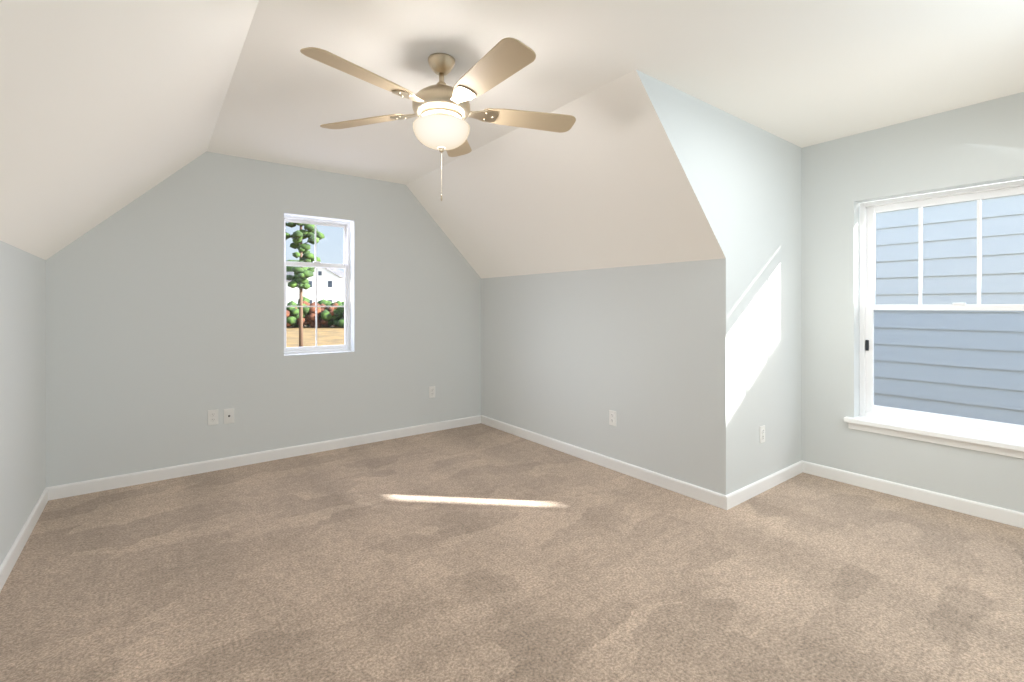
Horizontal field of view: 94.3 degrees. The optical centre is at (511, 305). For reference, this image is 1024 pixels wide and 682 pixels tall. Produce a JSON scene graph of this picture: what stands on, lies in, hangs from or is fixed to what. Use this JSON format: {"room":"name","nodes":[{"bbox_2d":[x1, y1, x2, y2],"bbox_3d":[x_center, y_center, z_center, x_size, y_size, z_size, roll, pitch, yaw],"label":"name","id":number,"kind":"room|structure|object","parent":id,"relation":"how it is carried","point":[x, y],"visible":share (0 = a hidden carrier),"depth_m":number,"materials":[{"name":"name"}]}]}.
{"room":"empty attic bedroom","nodes":[
{"label":"empty attic bedroom","id":0,"kind":"room"},
{"bbox_2d":[0,241,45,565],"bbox_3d":[-1.502,0.483,1.081,0.001,1.560,5.040,0,0,-37],"label":"wall","id":1,"kind":"structure","parent":0,"point":[22,380],"depth_m":2.49,"materials":[{"name":"grey paint"}]},
{"bbox_2d":[0,487,47,591],"bbox_3d":[-1.497,1.220,1.085,0.014,0.085,5.040,0,0,-37],"label":"baseboard","id":2,"kind":"structure","parent":1,"relation":"attached to","point":[12,556],"depth_m":2.46,"materials":[{"name":"white paint"}]},
{"bbox_2d":[0,0,258,259],"bbox_3d":[-1.152,-0.765,1.347,0.880,0.935,5.040,0,0,-37],"label":"ceiling","id":3,"kind":"structure","parent":0,"point":[108,108],"depth_m":1.75,"materials":[{"name":"white paint"}]},
{"bbox_2d":[46,152,480,486],"bbox_3d":[-1.714,0.043,4.156,3.390,2.440,0.110,0,0,-37],"label":"wall","id":4,"kind":"structure","parent":0,"point":[164,316],"depth_m":3.74,"materials":[{"name":"grey paint"}]},
{"bbox_2d":[208,409,217,424],"bbox_3d":[-2.291,0.853,3.641,0.070,0.115,0.010,0,0,-37],"label":"outlet","id":5,"kind":"object","parent":4,"relation":"attached to","point":[212,417],"visible":1,"depth_m":3.64,"materials":[{"name":"white plastic"}]},
{"bbox_2d":[224,408,233,423],"bbox_3d":[-2.205,0.858,3.703,0.070,0.115,0.017,0,0,-37],"label":"outlet","id":6,"kind":"object","parent":4,"relation":"attached to","point":[228,415],"visible":1,"depth_m":3.70,"materials":[{"name":"white plastic"}]},
{"bbox_2d":[47,415,480,500],"bbox_3d":[-1.677,1.220,4.107,3.390,0.085,0.014,0,0,-37],"label":"baseboard","id":7,"kind":"structure","parent":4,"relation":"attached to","point":[97,485],"depth_m":3.74,"materials":[{"name":"white paint"}]},
{"bbox_2d":[284,215,349,353],"bbox_3d":[-1.752,-0.180,4.244,0.587,1.186,0.075,0,0,-37],"label":"window","id":8,"kind":"structure","parent":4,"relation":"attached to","point":[345,265],"depth_m":4.27,"materials":[{"name":"white plastic"}]},
{"bbox_2d":[429,386,434,397],"bbox_3d":[-0.802,0.865,4.776,0.070,0.115,0.010,0,0,-37],"label":"outlet","id":9,"kind":"object","parent":4,"relation":"attached to","point":[431,391],"visible":1,"depth_m":4.77,"materials":[{"name":"white plastic"}]},
{"bbox_2d":[0,423,1023,681],"bbox_3d":[0.286,1.263,2.443,4.497,0.001,5.040,0,0,-37],"label":"floor","id":10,"kind":"structure","parent":0,"point":[478,553],"depth_m":2.19,"materials":[{"name":"beige carpet"}]},
{"bbox_2d":[406,69,724,278],"bbox_3d":[0.149,-0.752,3.781,0.880,0.910,2.745,0,0,-37],"label":"ceiling","id":11,"kind":"structure","parent":0,"point":[602,182],"depth_m":3.33,"materials":[{"name":"white paint"}]},
{"bbox_2d":[481,258,725,494],"bbox_3d":[0.499,0.483,4.048,0.001,1.560,2.745,0,0,-37],"label":"wall","id":12,"kind":"structure","parent":0,"point":[572,357],"depth_m":3.62,"materials":[{"name":"grey paint"}]},
{"bbox_2d":[481,415,724,508],"bbox_3d":[0.494,1.220,4.044,0.014,0.085,2.745,0,0,-37],"label":"baseboard","id":13,"kind":"structure","parent":12,"relation":"attached to","point":[713,498],"depth_m":3.62,"materials":[{"name":"white paint"}]},
{"bbox_2d":[609,410,615,425],"bbox_3d":[0.778,0.867,3.674,0.010,0.115,0.070,0,0,-37],"label":"outlet","id":14,"kind":"object","parent":12,"relation":"attached to","point":[612,417],"visible":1,"depth_m":3.67,"materials":[{"name":"white plastic"}]},
{"bbox_2d":[206,0,1023,184],"bbox_3d":[0.636,-1.205,2.710,3.617,0.055,5.040,0,0,-37],"label":"ceiling","id":15,"kind":"structure","parent":0,"point":[802,73],"depth_m":2.36,"materials":[{"name":"white paint"}]},
{"bbox_2d":[300,37,575,200],"bbox_3d":[-0.324,-0.857,2.279,1.342,0.690,1.301,0,0,-37],"label":"fan","id":16,"kind":"object","parent":15,"relation":"hanging from","point":[441,110],"visible":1,"depth_m":2.21,"materials":[{"name":"beige wood"}]},
{"bbox_2d":[636,70,801,494],"bbox_3d":[1.421,0.028,3.025,1.987,2.470,0.001,0,0,-37],"label":"wall","id":17,"kind":"structure","parent":0,"point":[744,178],"depth_m":3.16,"materials":[{"name":"grey paint"}]},
{"bbox_2d":[760,425,764,442],"bbox_3d":[1.709,0.874,3.238,0.070,0.115,0.010,0,0,-37],"label":"outlet","id":18,"kind":"object","parent":17,"relation":"attached to","point":[762,434],"visible":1,"depth_m":3.23,"materials":[{"name":"white plastic"}]},
{"bbox_2d":[725,460,802,509],"bbox_3d":[1.770,1.220,3.282,1.121,0.085,0.014,0,0,-37],"label":"baseboard return","id":19,"kind":"object","parent":17,"relation":"attached to","point":[741,495],"visible":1,"depth_m":3.22,"materials":[{"name":"white paint"}]},
{"bbox_2d":[802,92,1023,512],"bbox_3d":[2.951,0.015,2.747,0.110,2.495,2.295,0,0,-37],"label":"wall","id":20,"kind":"structure","parent":0,"point":[978,144],"depth_m":3.28,"materials":[{"name":"grey paint"}]},
{"bbox_2d":[802,460,1023,528],"bbox_3d":[2.901,1.220,2.710,0.014,0.085,2.295,0,0,-37],"label":"baseboard","id":21,"kind":"structure","parent":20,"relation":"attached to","point":[987,511],"depth_m":3.05,"materials":[{"name":"white paint"}]},
{"bbox_2d":[844,415,1023,458],"bbox_3d":[2.765,0.829,2.958,0.160,0.079,1.156,0,0,-37],"label":"window sill","id":22,"kind":"structure","parent":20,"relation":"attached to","point":[985,443],"depth_m":2.98,"materials":[{"name":"white paint"}]},
{"bbox_2d":[859,179,1023,440],"bbox_3d":[2.853,0.025,3.026,0.077,1.535,1.056,0,0,-37],"label":"window","id":23,"kind":"structure","parent":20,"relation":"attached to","point":[868,307],"depth_m":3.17,"materials":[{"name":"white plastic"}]},
{"label":"outside","id":24,"kind":"structure","parent":0,"visible":0},
{"bbox_2d":[286,325,343,352],"bbox_3d":[-35.975,4.063,129.734,400.000,0.001,550.000,0,0,-37],"label":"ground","id":25,"kind":"structure","parent":24,"point":[338,333],"depth_m":63.28,"materials":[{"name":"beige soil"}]},
{"bbox_2d":[286,272,298,305],"bbox_3d":[-68.210,-3.387,150.000,12.800,14.900,13.800,0,0,0],"label":"house","id":26,"kind":"structure","parent":25,"relation":"on","point":[293,295],"depth_m":143.50,"materials":[{"name":"white"}]},
{"bbox_2d":[286,301,306,326],"bbox_3d":[-40.938,1.517,88.389,5.079,5.092,5.396,0,0,-37],"label":"bush","id":27,"kind":"object","parent":25,"relation":"on","point":[291,315],"depth_m":86.51,"materials":[{"name":"green plant"}]},
{"bbox_2d":[286,260,314,271],"bbox_3d":[-94.078,-8.274,209.035,20.777,24.674,19.068,0,0,-37],"label":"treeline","id":28,"kind":"object","parent":25,"relation":"on","point":[289,268],"depth_m":201.71,"materials":[{"name":"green plant"}]},
{"bbox_2d":[294,296,309,326],"bbox_3d":[-39.862,1.127,92.387,6.273,6.117,5.221,0,0,-37],"label":"bush","id":29,"kind":"object","parent":25,"relation":"on","point":[305,299],"depth_m":92.13,"materials":[{"name":"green plant"}]},
{"bbox_2d":[285,216,324,346],"bbox_3d":[-17.728,-4.597,40.212,3.461,17.319,2.990,0,0,-37],"label":"tree","id":30,"kind":"object","parent":25,"relation":"on","point":[309,233],"depth_m":39.65,"materials":[{"name":"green plant"}]},
{"bbox_2d":[297,302,327,327],"bbox_3d":[-37.205,1.777,89.403,6.428,5.273,4.459,0,0,-37],"label":"bush","id":31,"kind":"object","parent":25,"relation":"on","point":[307,316],"depth_m":88.15,"materials":[{"name":"brown plant"}]},
{"bbox_2d":[303,267,343,303],"bbox_3d":[-45.461,-2.837,118.000,10.300,13.800,11.800,0,0,0],"label":"house","id":32,"kind":"structure","parent":25,"relation":"on","point":[325,286],"depth_m":112.50,"materials":[{"name":"white"}]},
{"bbox_2d":[317,299,331,326],"bbox_3d":[-37.002,1.463,94.285,5.230,5.658,5.602,0,0,-37],"label":"bush","id":33,"kind":"object","parent":25,"relation":"on","point":[322,302],"depth_m":93.02,"materials":[{"name":"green plant"}]},
{"bbox_2d":[320,302,343,326],"bbox_3d":[-33.711,1.689,90.128,5.773,4.748,4.642,0,0,-37],"label":"bush","id":34,"kind":"object","parent":25,"relation":"on","point":[334,314],"depth_m":88.47,"materials":[{"name":"green plant"}]},
{"bbox_2d":[330,300,343,326],"bbox_3d":[-33.092,1.649,92.530,5.653,5.489,6.742,0,0,-37],"label":"bush","id":35,"kind":"object","parent":25,"relation":"on","point":[338,302],"depth_m":90.26,"materials":[{"name":"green plant"}]},
{"bbox_2d":[337,312,343,327],"bbox_3d":[-29.796,1.509,88.882,5.580,5.654,7.129,0,0,-37],"label":"bush","id":36,"kind":"object","parent":25,"relation":"on","point":[341,320],"depth_m":86.90,"materials":[{"name":"green plant"}]}
]}

